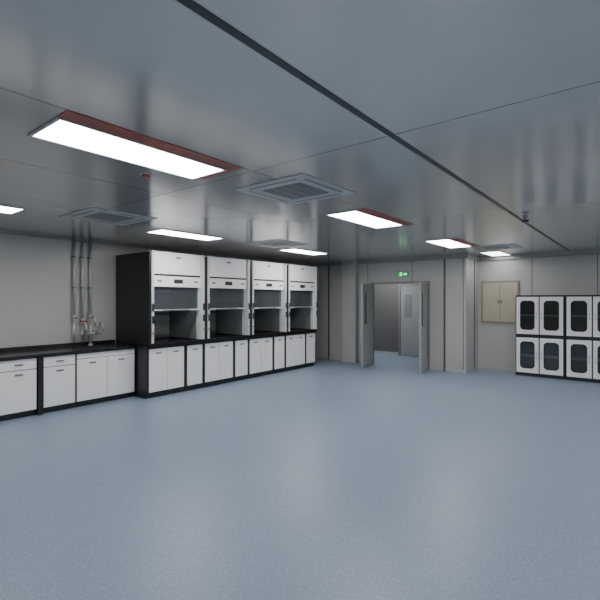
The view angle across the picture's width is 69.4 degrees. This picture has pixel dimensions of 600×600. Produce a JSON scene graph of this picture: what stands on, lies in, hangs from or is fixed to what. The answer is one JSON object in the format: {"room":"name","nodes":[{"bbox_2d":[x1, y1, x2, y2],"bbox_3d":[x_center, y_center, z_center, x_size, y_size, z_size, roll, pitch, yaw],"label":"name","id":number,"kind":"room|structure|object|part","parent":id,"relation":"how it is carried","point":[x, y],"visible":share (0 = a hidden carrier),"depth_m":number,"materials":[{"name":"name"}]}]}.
{"room":"laboratory","nodes":[
{"label":"laboratory","id":0,"kind":"room"},
{"bbox_2d":[0,233,309,347],"bbox_3d":[-3.036,0.300,7.910,0.100,2.600,14.800,0,0,38],"label":"wall","id":1,"kind":"structure","parent":0,"point":[36,273],"depth_m":6.78,"materials":[{"name":"white paint"}]},
{"bbox_2d":[0,346,24,351],"bbox_3d":[-4.692,0.720,5.711,0.015,0.059,1.897,0,0,38],"label":"backsplash","id":2,"kind":"structure","parent":1,"relation":"attached to","point":[21,348],"depth_m":6.32,"materials":[{"name":"black stone"}]},
{"bbox_2d":[25,340,114,349],"bbox_3d":[-3.664,0.720,7.004,0.015,0.059,1.400,0,0,38],"label":"backsplash","id":3,"kind":"structure","parent":1,"relation":"attached to","point":[103,341],"depth_m":6.91,"materials":[{"name":"black stone"}]},
{"bbox_2d":[71,238,77,342],"bbox_3d":[-3.646,-0.158,6.989,0.088,1.685,0.090,0,0,38],"label":"pipe","id":4,"kind":"object","parent":1,"relation":"attached to","point":[74,317],"visible":1,"depth_m":6.98,"materials":[{"name":"grey metal"}]},
{"bbox_2d":[79,239,85,341],"bbox_3d":[-3.565,-0.158,7.091,0.088,1.685,0.090,0,0,38],"label":"pipe","id":5,"kind":"object","parent":1,"relation":"attached to","point":[82,319],"visible":0.98,"depth_m":7.08,"materials":[{"name":"grey metal"}]},
{"bbox_2d":[87,240,91,320],"bbox_3d":[-3.484,-0.158,7.192,0.088,1.685,0.090,0,0,38],"label":"pipe","id":6,"kind":"object","parent":1,"relation":"attached to","point":[89,257],"visible":0.82,"depth_m":7.17,"materials":[{"name":"grey metal"}]},
{"bbox_2d":[0,0,599,263],"bbox_3d":[1.992,-1.050,3.910,12.950,0.100,14.800,0,0,38],"label":"ceiling","id":7,"kind":"structure","parent":0,"point":[503,95],"depth_m":2.33,"materials":[{"name":"grey metal"}]},
{"bbox_2d":[0,205,25,213],"bbox_3d":[-3.520,-0.994,4.410,0.420,0.012,1.160,0,0,38],"label":"recessed light","id":8,"kind":"object","parent":7,"relation":"in","point":[3,208],"visible":1,"depth_m":4.75,"materials":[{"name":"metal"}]},
{"bbox_2d":[59,207,156,225],"bbox_3d":[-2.303,-0.995,5.218,0.800,0.010,0.800,0,0,38],"label":"ceiling vent","id":9,"kind":"object","parent":7,"relation":"in","point":[93,214],"visible":1,"depth_m":5.16,"materials":[{"name":"plastic"}]},
{"bbox_2d":[83,212,133,221],"bbox_3d":[-2.303,-0.994,5.218,0.456,0.004,0.452,0,0,38],"label":"grille","id":10,"kind":"object","parent":9,"relation":"attached to","point":[102,216],"depth_m":5.21,"materials":[{"name":"plastic"}]},
{"bbox_2d":[27,110,243,180],"bbox_3d":[-1.033,-0.994,2.943,0.540,0.012,1.280,0,0,38],"label":"recessed light","id":11,"kind":"object","parent":7,"relation":"in","point":[71,129],"visible":1,"depth_m":2.80,"materials":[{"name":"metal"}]},
{"bbox_2d":[140,172,151,178],"bbox_3d":[-1.225,-0.986,3.440,0.090,0.028,0.090,0,0,38],"label":"smoke detector","id":12,"kind":"object","parent":7,"relation":"attached to","point":[144,175],"visible":1,"depth_m":3.42,"materials":[{"name":"plastic"}]},
{"bbox_2d":[145,229,224,240],"bbox_3d":[-1.740,-0.994,6.648,0.420,0.012,1.160,0,0,38],"label":"recessed light","id":13,"kind":"object","parent":7,"relation":"in","point":[158,231],"visible":1,"depth_m":6.56,"materials":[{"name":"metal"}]},
{"bbox_2d":[245,239,307,247],"bbox_3d":[-0.412,-0.995,7.675,0.800,0.010,0.800,0,0,38],"label":"ceiling vent","id":14,"kind":"object","parent":7,"relation":"in","point":[276,243],"visible":1,"depth_m":7.61,"materials":[{"name":"plastic"}]},
{"bbox_2d":[261,242,291,245],"bbox_3d":[-0.412,-0.994,7.675,0.456,0.004,0.452,0,0,38],"label":"grille","id":15,"kind":"object","parent":14,"relation":"attached to","point":[267,243],"depth_m":7.64,"materials":[{"name":"plastic"}]},
{"bbox_2d":[233,173,355,204],"bbox_3d":[-0.039,-0.995,3.967,0.800,0.010,0.800,0,0,38],"label":"ceiling vent","id":16,"kind":"object","parent":7,"relation":"in","point":[302,187],"visible":1,"depth_m":3.92,"materials":[{"name":"plastic"}]},
{"bbox_2d":[262,183,328,198],"bbox_3d":[-0.039,-0.994,3.967,0.456,0.004,0.452,0,0,38],"label":"grille","id":17,"kind":"object","parent":16,"relation":"attached to","point":[291,190],"depth_m":3.96,"materials":[{"name":"plastic"}]},
{"bbox_2d":[279,248,328,254],"bbox_3d":[0.091,-0.994,8.949,0.420,0.012,1.160,0,0,38],"label":"recessed light","id":18,"kind":"object","parent":7,"relation":"in","point":[294,250],"visible":1,"depth_m":8.86,"materials":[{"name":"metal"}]},
{"bbox_2d":[325,208,414,228],"bbox_3d":[0.903,-0.994,5.377,0.540,0.012,1.280,0,0,38],"label":"recessed light","id":19,"kind":"object","parent":7,"relation":"in","point":[366,217],"visible":1,"depth_m":5.27,"materials":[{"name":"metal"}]},
{"bbox_2d":[330,211,398,227],"bbox_3d":[0.838,-0.996,5.390,0.380,0.007,1.180,0,0,38],"label":"diffuser","id":20,"kind":"object","parent":19,"relation":"attached to","point":[359,217],"depth_m":5.34,"materials":[{"name":"white plastic"}]},
{"bbox_2d":[176,0,570,251],"bbox_3d":[1.392,-0.999,3.678,0.040,0.003,13.390,0,0,38],"label":"ceiling track","id":21,"kind":"object","parent":7,"relation":"attached to","point":[190,4],"visible":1,"depth_m":2.01,"materials":[{"name":"plastic"}]},
{"bbox_2d":[424,238,478,247],"bbox_3d":[2.709,-0.994,7.646,0.540,0.012,1.280,0,0,38],"label":"recessed light","id":22,"kind":"object","parent":7,"relation":"in","point":[452,242],"visible":1,"depth_m":7.60,"materials":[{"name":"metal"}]},
{"bbox_2d":[427,240,468,247],"bbox_3d":[2.643,-0.996,7.660,0.380,0.007,1.180,0,0,38],"label":"diffuser","id":23,"kind":"object","parent":22,"relation":"attached to","point":[445,243],"depth_m":7.60,"materials":[{"name":"white plastic"}]},
{"bbox_2d":[479,251,510,255],"bbox_3d":[4.203,-0.994,9.300,0.420,0.012,0.990,0,0,38],"label":"recessed light","id":24,"kind":"object","parent":7,"relation":"in","point":[489,253],"visible":1,"depth_m":9.24,"materials":[{"name":"plastic"}]},
{"bbox_2d":[469,243,523,250],"bbox_3d":[3.707,-0.995,8.194,0.800,0.010,0.800,0,0,38],"label":"ceiling vent","id":25,"kind":"object","parent":7,"relation":"in","point":[512,245],"visible":1,"depth_m":8.18,"materials":[{"name":"plastic"}]},
{"bbox_2d":[480,246,510,248],"bbox_3d":[3.707,-0.994,8.194,0.456,0.004,0.452,0,0,38],"label":"grille","id":26,"kind":"object","parent":25,"relation":"attached to","point":[489,247],"depth_m":8.19,"materials":[{"name":"plastic"}]},
{"bbox_2d":[522,216,528,222],"bbox_3d":[2.703,-0.965,5.197,0.075,0.070,0.059,0,0,8],"label":"security camera","id":27,"kind":"object","parent":7,"relation":"attached to","point":[524,217],"visible":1,"depth_m":5.18,"materials":[{"name":"grey plastic"}]},
{"bbox_2d":[0,353,599,599],"bbox_3d":[1.992,1.650,3.910,12.950,0.100,14.800,0,0,38],"label":"floor","id":28,"kind":"structure","parent":0,"point":[384,479],"depth_m":3.62,"materials":[{"name":"plastic"}]},
{"bbox_2d":[0,357,36,420],"bbox_3d":[-4.163,1.195,5.841,0.652,0.810,0.900,0,0,38],"label":"base cabinet","id":29,"kind":"object","parent":28,"relation":"on","point":[18,377],"visible":1,"depth_m":5.82,"materials":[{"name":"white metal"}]},
{"bbox_3d":[-3.786,0.875,5.824,0.018,0.140,0.434,0,0,38],"label":"drawer","id":30,"kind":"part","parent":29,"relation":"part of","materials":[{"name":"white metal"}]},
{"bbox_2d":[35,357,42,415],"bbox_3d":[-3.865,1.195,6.224,0.662,0.810,0.060,0,0,38],"label":"end panel","id":31,"kind":"object","parent":28,"relation":"on","point":[39,411],"visible":0.36,"depth_m":6.02,"materials":[{"name":"black metal"}]},
{"bbox_2d":[43,354,74,412],"bbox_3d":[-3.699,1.195,6.424,0.652,0.810,0.450,0,0,38],"label":"base cabinet","id":32,"kind":"object","parent":28,"relation":"on","point":[58,370],"visible":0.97,"depth_m":6.22,"materials":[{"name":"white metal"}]},
{"bbox_3d":[-3.460,0.875,6.234,0.018,0.140,0.426,0,0,38],"label":"drawer","id":33,"kind":"part","parent":32,"relation":"part of","materials":[{"name":"white metal"}]},
{"bbox_2d":[74,348,133,406],"bbox_3d":[-3.262,1.195,6.974,0.652,0.810,0.945,0,0,38],"label":"base cabinet","id":34,"kind":"object","parent":28,"relation":"on","point":[100,376],"visible":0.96,"depth_m":6.74,"materials":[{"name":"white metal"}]},
{"bbox_2d":[25,340,135,355],"bbox_3d":[-3.402,0.790,6.795,0.685,0.200,1.400,0,0,38],"label":"countertop","id":35,"kind":"structure","parent":34,"relation":"on","point":[104,345],"depth_m":6.72,"materials":[{"name":"stone"}]},
{"bbox_2d":[80,316,104,345],"bbox_3d":[-3.385,0.501,7.063,0.212,0.494,0.320,0,0,38],"label":"tap","id":36,"kind":"object","parent":35,"relation":"on","point":[90,330],"visible":1,"depth_m":7.09,"materials":[{"name":"grey metal"}]},
{"bbox_3d":[-3.423,0.438,6.997,0.190,0.168,0.160,0,0,38],"label":"spout","id":37,"kind":"part","parent":36,"relation":"part of","materials":[{"name":"silver metal"}]},
{"bbox_3d":[-3.375,0.336,7.054,0.185,0.164,0.030,0,0,38],"label":"spout","id":38,"kind":"part","parent":36,"relation":"part of","materials":[{"name":"silver metal"}]},
{"bbox_3d":[-3.330,0.438,7.115,0.190,0.168,0.160,0,0,38],"label":"spout","id":39,"kind":"part","parent":36,"relation":"part of","materials":[{"name":"silver metal"}]},
{"bbox_2d":[79,345,111,348],"bbox_3d":[-3.263,0.820,6.966,0.340,0.140,0.480,0,0,38],"label":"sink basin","id":40,"kind":"object","parent":35,"relation":"in","point":[95,346],"depth_m":7.08,"materials":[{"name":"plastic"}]},
{"bbox_3d":[-3.167,1.198,6.602,0.018,0.625,0.456,0,0,38],"label":"door","id":41,"kind":"part","parent":34,"relation":"part of","materials":[{"name":"white metal"}]},
{"bbox_3d":[-3.023,0.840,6.784,0.018,0.070,0.921,0,0,38],"label":"panel","id":42,"kind":"part","parent":34,"relation":"part of","materials":[{"name":"white metal"}]},
{"bbox_3d":[-2.878,1.198,6.966,0.018,0.625,0.456,0,0,38],"label":"door","id":43,"kind":"part","parent":34,"relation":"part of","materials":[{"name":"white metal"}]},
{"bbox_2d":[116,250,205,398],"bbox_3d":[-2.445,0.400,7.681,1.070,2.400,1.138,0,0,38],"label":"fume hood","id":44,"kind":"object","parent":28,"relation":"on","point":[159,293],"visible":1,"depth_m":7.39,"materials":[{"name":"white metal"}]},
{"bbox_3d":[-2.802,-0.030,7.261,1.035,1.499,0.036,0,0,38],"label":"panel","id":45,"kind":"part","parent":44,"relation":"part of","materials":[{"name":"black metal"}]},
{"bbox_3d":[-2.335,1.150,7.122,0.017,0.700,0.330,0,0,38],"label":"door","id":46,"kind":"part","parent":44,"relation":"part of","materials":[{"name":"white metal"}]},
{"bbox_2d":[116,337,204,346],"bbox_3d":[-2.461,0.732,7.693,1.030,0.054,1.138,0,0,38],"label":"countertop","id":47,"kind":"structure","parent":44,"relation":"on","point":[165,341],"depth_m":7.51,"materials":[{"name":"black stone"}]},
{"bbox_3d":[-2.488,1.180,7.715,0.960,0.840,1.138,0,0,38],"label":"frame","id":48,"kind":"part","parent":44,"relation":"part of","materials":[{"name":"black metal"}]},
{"bbox_3d":[-2.123,1.150,7.388,0.017,0.700,0.335,0,0,38],"label":"door","id":49,"kind":"part","parent":44,"relation":"part of","materials":[{"name":"white metal"}]},
{"bbox_3d":[-2.114,-0.085,7.418,0.025,0.530,0.942,0,0,38],"label":"sash","id":50,"kind":"part","parent":44,"relation":"part of","materials":[{"name":"glass"}]},
{"bbox_3d":[-2.081,-0.310,7.391,0.020,0.180,0.942,0,0,38],"label":"control panel","id":51,"kind":"part","parent":44,"relation":"part of","materials":[{"name":"white metal"}]},
{"bbox_3d":[-2.116,-0.030,8.123,1.035,1.499,0.036,0,0,38],"label":"panel","id":52,"kind":"part","parent":44,"relation":"part of","materials":[{"name":"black metal"}]},
{"bbox_3d":[-1.872,1.150,7.704,0.017,0.700,0.323,0,0,38],"label":"door","id":53,"kind":"part","parent":44,"relation":"part of","materials":[{"name":"white metal"}]},
{"bbox_2d":[201,256,250,387],"bbox_3d":[-1.735,0.400,8.573,1.070,2.400,1.138,0,0,38],"label":"fume hood","id":54,"kind":"object","parent":28,"relation":"on","point":[228,280],"visible":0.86,"depth_m":8.47,"materials":[{"name":"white metal"}]},
{"bbox_3d":[-2.092,-0.030,8.153,1.035,1.499,0.036,0,0,38],"label":"panel","id":55,"kind":"part","parent":54,"relation":"part of","materials":[{"name":"black metal"}]},
{"bbox_3d":[-1.625,1.150,8.014,0.017,0.700,0.330,0,0,38],"label":"door","id":56,"kind":"part","parent":54,"relation":"part of","materials":[{"name":"white metal"}]},
{"bbox_3d":[-1.778,1.180,8.607,0.960,0.840,1.138,0,0,38],"label":"frame","id":57,"kind":"part","parent":54,"relation":"part of","materials":[{"name":"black metal"}]},
{"bbox_3d":[-1.413,1.150,8.280,0.017,0.700,0.335,0,0,38],"label":"door","id":58,"kind":"part","parent":54,"relation":"part of","materials":[{"name":"white metal"}]},
{"bbox_2d":[205,333,249,341],"bbox_3d":[-1.751,0.732,8.585,1.030,0.054,1.138,0,0,38],"label":"countertop","id":59,"kind":"structure","parent":54,"relation":"on","point":[213,337],"depth_m":8.48,"materials":[{"name":"black stone"}]},
{"bbox_3d":[-1.405,-0.085,8.310,0.025,0.530,0.942,0,0,38],"label":"sash","id":60,"kind":"part","parent":54,"relation":"part of","materials":[{"name":"glass"}]},
{"bbox_3d":[-1.371,-0.310,8.284,0.020,0.180,0.942,0,0,38],"label":"control panel","id":61,"kind":"part","parent":54,"relation":"part of","materials":[{"name":"white metal"}]},
{"bbox_3d":[-1.406,-0.030,9.015,1.035,1.499,0.036,0,0,38],"label":"panel","id":62,"kind":"part","parent":54,"relation":"part of","materials":[{"name":"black metal"}]},
{"bbox_3d":[-1.162,1.150,8.596,0.017,0.700,0.323,0,0,38],"label":"door","id":63,"kind":"part","parent":54,"relation":"part of","materials":[{"name":"white metal"}]},
{"bbox_2d":[246,260,286,378],"bbox_3d":[-1.026,0.400,9.465,1.070,2.400,1.138,0,0,38],"label":"fume hood","id":64,"kind":"object","parent":28,"relation":"on","point":[266,342],"visible":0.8,"depth_m":9.40,"materials":[{"name":"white metal"}]},
{"bbox_3d":[-1.383,-0.030,9.045,1.035,1.499,0.036,0,0,38],"label":"panel","id":65,"kind":"part","parent":64,"relation":"part of","materials":[{"name":"black metal"}]},
{"bbox_3d":[-0.915,1.150,8.906,0.017,0.700,0.330,0,0,38],"label":"door","id":66,"kind":"part","parent":64,"relation":"part of","materials":[{"name":"white metal"}]},
{"bbox_3d":[-1.069,1.180,9.499,0.960,0.840,1.138,0,0,38],"label":"frame","id":67,"kind":"part","parent":64,"relation":"part of","materials":[{"name":"black metal"}]},
{"bbox_3d":[-0.704,1.150,9.172,0.017,0.700,0.335,0,0,38],"label":"door","id":68,"kind":"part","parent":64,"relation":"part of","materials":[{"name":"white metal"}]},
{"bbox_2d":[250,331,285,337],"bbox_3d":[-1.041,0.732,9.478,1.030,0.054,1.138,0,0,38],"label":"countertop","id":69,"kind":"structure","parent":64,"relation":"on","point":[256,333],"depth_m":9.31,"materials":[{"name":"black stone"}]},
{"bbox_3d":[-0.695,-0.085,9.202,0.025,0.530,0.942,0,0,38],"label":"sash","id":70,"kind":"part","parent":64,"relation":"part of","materials":[{"name":"glass"}]},
{"bbox_3d":[-0.662,-0.310,9.176,0.020,0.180,0.942,0,0,38],"label":"control panel","id":71,"kind":"part","parent":64,"relation":"part of","materials":[{"name":"white metal"}]},
{"bbox_3d":[-0.453,1.150,9.488,0.017,0.700,0.323,0,0,38],"label":"door","id":72,"kind":"part","parent":64,"relation":"part of","materials":[{"name":"white metal"}]},
{"bbox_2d":[283,264,317,371],"bbox_3d":[-0.316,0.400,10.357,1.070,2.400,1.138,0,0,38],"label":"fume hood","id":73,"kind":"object","parent":28,"relation":"on","point":[302,281],"visible":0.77,"depth_m":10.27,"materials":[{"name":"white metal"}]},
{"bbox_3d":[-0.673,-0.030,9.937,1.035,1.499,0.036,0,0,38],"label":"panel","id":74,"kind":"part","parent":73,"relation":"part of","materials":[{"name":"black metal"}]},
{"bbox_3d":[-0.206,1.150,9.798,0.017,0.700,0.330,0,0,38],"label":"door","id":75,"kind":"part","parent":73,"relation":"part of","materials":[{"name":"white metal"}]},
{"bbox_3d":[-0.359,1.180,10.392,0.960,0.840,1.138,0,0,38],"label":"frame","id":76,"kind":"part","parent":73,"relation":"part of","materials":[{"name":"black metal"}]},
{"bbox_3d":[0.006,1.150,10.065,0.017,0.700,0.335,0,0,38],"label":"door","id":77,"kind":"part","parent":73,"relation":"part of","materials":[{"name":"white metal"}]},
{"bbox_2d":[286,328,316,333],"bbox_3d":[-0.332,0.732,10.370,1.030,0.054,1.138,0,0,38],"label":"countertop","id":78,"kind":"structure","parent":73,"relation":"on","point":[292,330],"depth_m":10.22,"materials":[{"name":"black stone"}]},
{"bbox_3d":[0.015,-0.085,10.094,0.025,0.530,0.942,0,0,38],"label":"sash","id":79,"kind":"part","parent":73,"relation":"part of","materials":[{"name":"glass"}]},
{"bbox_3d":[0.048,-0.310,10.068,0.020,0.180,0.942,0,0,38],"label":"control panel","id":80,"kind":"part","parent":73,"relation":"part of","materials":[{"name":"white metal"}]},
{"bbox_3d":[0.013,-0.030,10.800,1.035,1.499,0.036,0,0,38],"label":"panel","id":81,"kind":"part","parent":73,"relation":"part of","materials":[{"name":"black metal"}]},
{"bbox_3d":[0.257,1.150,10.380,0.017,0.700,0.323,0,0,38],"label":"door","id":82,"kind":"part","parent":73,"relation":"part of","materials":[{"name":"white metal"}]},
{"bbox_2d":[516,295,565,379],"bbox_3d":[5.061,0.750,9.101,0.900,1.700,0.434,0,0,38],"label":"storage cabinet","id":83,"kind":"object","parent":28,"relation":"on","point":[540,319],"visible":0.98,"depth_m":9.07,"materials":[{"name":"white metal"}]},
{"bbox_3d":[4.780,0.325,9.101,0.416,0.780,0.020,0,0,38],"label":"door","id":84,"kind":"part","parent":83,"relation":"part of","materials":[{"name":"white metal"}]},
{"bbox_3d":[4.780,1.157,9.101,0.416,0.735,0.020,0,0,38],"label":"door","id":85,"kind":"part","parent":83,"relation":"part of","materials":[{"name":"white metal"}]},
{"bbox_2d":[521,314,557,316],"bbox_3d":[5.071,0.324,9.114,0.858,0.026,0.339,0,0,38],"label":"shelf","id":86,"kind":"object","parent":83,"relation":"attached to","point":[522,315],"depth_m":9.10,"materials":[{"name":"white ceramic"}]},
{"bbox_2d":[521,353,557,358],"bbox_3d":[5.071,1.177,9.114,0.858,0.026,0.339,0,0,38],"label":"shelf","id":87,"kind":"object","parent":83,"relation":"attached to","point":[546,355],"depth_m":9.08,"materials":[{"name":"white ceramic"}]},
{"bbox_3d":[5.180,0.325,9.251,0.858,0.788,0.009,0,0,38],"label":"panel","id":88,"kind":"part","parent":83,"relation":"part of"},
{"bbox_3d":[5.180,1.157,9.251,0.858,0.743,0.009,0,0,38],"label":"panel","id":89,"kind":"part","parent":83,"relation":"part of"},
{"bbox_3d":[5.124,0.325,8.827,0.416,0.780,0.020,0,0,38],"label":"door","id":90,"kind":"part","parent":83,"relation":"part of","materials":[{"name":"white metal"}]},
{"bbox_3d":[5.124,1.157,8.827,0.416,0.735,0.020,0,0,38],"label":"door","id":91,"kind":"part","parent":83,"relation":"part of","materials":[{"name":"white metal"}]},
{"bbox_2d":[565,295,599,382],"bbox_3d":[5.777,0.750,8.532,0.900,1.700,0.434,0,0,38],"label":"storage cabinet","id":92,"kind":"object","parent":28,"relation":"on","point":[582,312],"visible":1,"depth_m":8.59,"materials":[{"name":"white metal"}]},
{"bbox_3d":[5.496,0.325,8.531,0.416,0.780,0.020,0,0,38],"label":"door","id":93,"kind":"part","parent":92,"relation":"part of","materials":[{"name":"white metal"}]},
{"bbox_3d":[5.496,1.157,8.531,0.416,0.735,0.020,0,0,38],"label":"door","id":94,"kind":"part","parent":92,"relation":"part of","materials":[{"name":"white metal"}]},
{"bbox_3d":[5.896,1.157,8.681,0.858,0.743,0.009,0,0,38],"label":"panel","id":95,"kind":"part","parent":92,"relation":"part of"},
{"bbox_2d":[571,315,599,316],"bbox_3d":[5.787,0.324,8.544,0.858,0.026,0.339,0,0,38],"label":"shelf","id":96,"kind":"object","parent":92,"relation":"attached to","point":[571,315],"depth_m":8.51,"materials":[{"name":"grey metal"}]},
{"bbox_2d":[571,356,599,361],"bbox_3d":[5.787,1.177,8.544,0.858,0.026,0.339,0,0,38],"label":"shelf","id":97,"kind":"object","parent":92,"relation":"attached to","point":[579,358],"depth_m":8.53,"materials":[{"name":"white ceramic"}]},
{"bbox_3d":[5.896,0.325,8.681,0.858,0.788,0.009,0,0,38],"label":"panel","id":98,"kind":"part","parent":92,"relation":"part of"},
{"bbox_3d":[5.840,0.325,8.258,0.416,0.780,0.020,0,0,38],"label":"door","id":99,"kind":"part","parent":92,"relation":"part of","materials":[{"name":"white metal"}]},
{"bbox_3d":[5.840,1.157,8.258,0.416,0.735,0.020,0,0,38],"label":"door","id":100,"kind":"part","parent":92,"relation":"part of","materials":[{"name":"white metal"}]},
{"bbox_3d":[-4.735,1.195,5.121,0.652,0.810,0.920,0,0,39],"label":"cabinet","id":101,"kind":"object","parent":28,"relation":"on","visible":0},
{"bbox_2d":[0,346,42,360],"bbox_3d":[-4.430,0.739,5.503,0.685,0.098,1.897,0,0,38],"label":"countertop","id":102,"kind":"structure","parent":101,"relation":"on","point":[9,353],"depth_m":6.07,"materials":[{"name":"black stone"}]},
{"bbox_2d":[343,261,358,362],"bbox_3d":[1.293,0.300,11.136,0.400,2.600,0.160,0,0,38],"label":"wall pillar","id":103,"kind":"structure","parent":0,"point":[348,266],"depth_m":11.06,"materials":[{"name":"white paint"}]},
{"bbox_2d":[315,258,477,369],"bbox_3d":[2.572,0.300,11.498,4.210,2.600,2.000,0,0,38],"label":"wall","id":104,"kind":"structure","parent":0,"point":[432,271],"depth_m":9.85,"materials":[{"name":"white paint"}]},
{"bbox_2d":[0,230,599,266],"bbox_3d":[1.650,-0.955,3.479,12.750,0.090,13.500,0,0,38],"label":"trim","id":105,"kind":"structure","parent":104,"relation":"attached to","point":[588,252],"depth_m":9.44,"materials":[{"name":"metal"}]},
{"bbox_2d":[328,266,329,358],"bbox_3d":[0.772,0.300,11.645,0.050,2.600,0.012,0,0,38],"label":"trim","id":106,"kind":"structure","parent":104,"relation":"attached to","point":[328,266],"depth_m":11.64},
{"bbox_2d":[341,261,342,361],"bbox_3d":[1.087,0.300,11.198,0.030,2.600,0.030,0,0,38],"label":"trim","id":107,"kind":"structure","parent":104,"relation":"attached to","point":[341,261],"depth_m":11.19,"materials":[{"name":"metal"}]},
{"bbox_2d":[355,260,355,362],"bbox_3d":[1.400,0.300,10.949,0.030,2.600,0.030,0,0,38],"label":"trim","id":108,"kind":"structure","parent":104,"relation":"attached to","point":[355,260],"depth_m":10.93,"materials":[{"name":"metal"}]},
{"bbox_2d":[361,284,372,367],"bbox_3d":[1.629,0.605,10.491,0.108,1.970,0.700,0,0,30],"label":"door","id":109,"kind":"structure","parent":104,"relation":"in","point":[366,329],"depth_m":10.45,"materials":[{"name":"metal"}]},
{"bbox_2d":[370,281,429,369],"bbox_3d":[2.396,0.580,10.425,1.550,2.040,0.130,0,0,38],"label":"trim","id":110,"kind":"structure","parent":104,"relation":"attached to","point":[403,282],"depth_m":10.00,"materials":[{"name":"metal"}]},
{"bbox_2d":[397,271,408,276],"bbox_3d":[2.442,-0.614,10.299,0.288,0.128,0.029,0,0,38],"label":"exit sign","id":111,"kind":"object","parent":104,"relation":"attached to","point":[403,273],"visible":1,"depth_m":10.27,"materials":[{"name":"green plastic"}]},
{"bbox_2d":[315,355,515,373],"bbox_3d":[5.568,1.560,8.405,12.750,0.080,0.912,0,0,38],"label":"baseboard","id":112,"kind":"structure","parent":104,"relation":"attached to","point":[316,356],"depth_m":9.81,"materials":[{"name":"metal"}]},
{"bbox_2d":[418,282,426,373],"bbox_3d":[2.733,0.605,9.617,0.108,1.970,0.700,0,0,26],"label":"door","id":113,"kind":"structure","parent":104,"relation":"in","point":[422,327],"depth_m":9.55,"materials":[{"name":"metal"}]},
{"bbox_2d":[444,259,445,369],"bbox_3d":[3.233,0.300,9.687,0.040,2.600,0.012,0,0,38],"label":"trim","id":114,"kind":"structure","parent":104,"relation":"attached to","point":[444,259],"depth_m":9.68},
{"bbox_2d":[464,258,466,373],"bbox_3d":[3.596,0.300,9.416,0.045,2.600,0.045,0,0,38],"label":"trim","id":115,"kind":"structure","parent":104,"relation":"attached to","point":[465,259],"depth_m":9.40,"materials":[{"name":"metal"}]},
{"bbox_2d":[474,260,474,366],"bbox_3d":[3.983,0.300,9.878,0.015,2.600,0.020,0,0,38],"label":"trim","id":116,"kind":"structure","parent":104,"relation":"attached to","point":[474,260],"depth_m":9.87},
{"bbox_2d":[374,283,418,356],"bbox_3d":[3.187,0.300,12.351,4.110,2.600,0.100,0,0,38],"label":"wall","id":117,"kind":"structure","parent":0,"point":[385,295],"depth_m":12.79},
{"bbox_2d":[374,350,397,354],"bbox_3d":[3.152,1.560,12.307,4.110,0.080,0.012,0,0,38],"label":"baseboard","id":118,"kind":"structure","parent":117,"relation":"attached to","point":[378,352],"depth_m":12.79,"materials":[{"name":"metal"}]},
{"bbox_2d":[398,283,427,357],"bbox_3d":[3.214,0.570,12.233,0.920,2.060,0.049,0,0,38],"label":"door","id":119,"kind":"structure","parent":117,"relation":"in","point":[408,294],"depth_m":12.31,"materials":[{"name":"metal"}]},
{"bbox_3d":[3.076,0.175,12.333,0.220,0.650,0.006,0,0,38],"label":"glass","id":120,"kind":"part","parent":119,"relation":"part of","materials":[{"name":"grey glass"}]},
{"bbox_2d":[478,254,599,367],"bbox_3d":[7.530,0.300,7.491,8.540,2.600,0.100,0,0,38],"label":"wall","id":121,"kind":"structure","parent":0,"point":[564,275],"depth_m":9.50,"materials":[{"name":"white paint"}]},
{"bbox_2d":[481,280,518,323],"bbox_3d":[4.519,0.045,9.794,0.800,0.950,0.039,0,0,38],"label":"electrical box","id":122,"kind":"object","parent":121,"relation":"attached to","point":[498,300],"visible":0.9,"depth_m":9.79,"materials":[{"name":"beige metal"}]},
{"bbox_3d":[4.376,0.045,9.910,0.363,0.882,0.025,0,0,38],"label":"door","id":123,"kind":"part","parent":122,"relation":"part of","materials":[{"name":"beige metal"}]},
{"bbox_3d":[4.665,0.045,9.680,0.363,0.882,0.025,0,0,38],"label":"door","id":124,"kind":"part","parent":122,"relation":"part of","materials":[{"name":"beige metal"}]}
]}

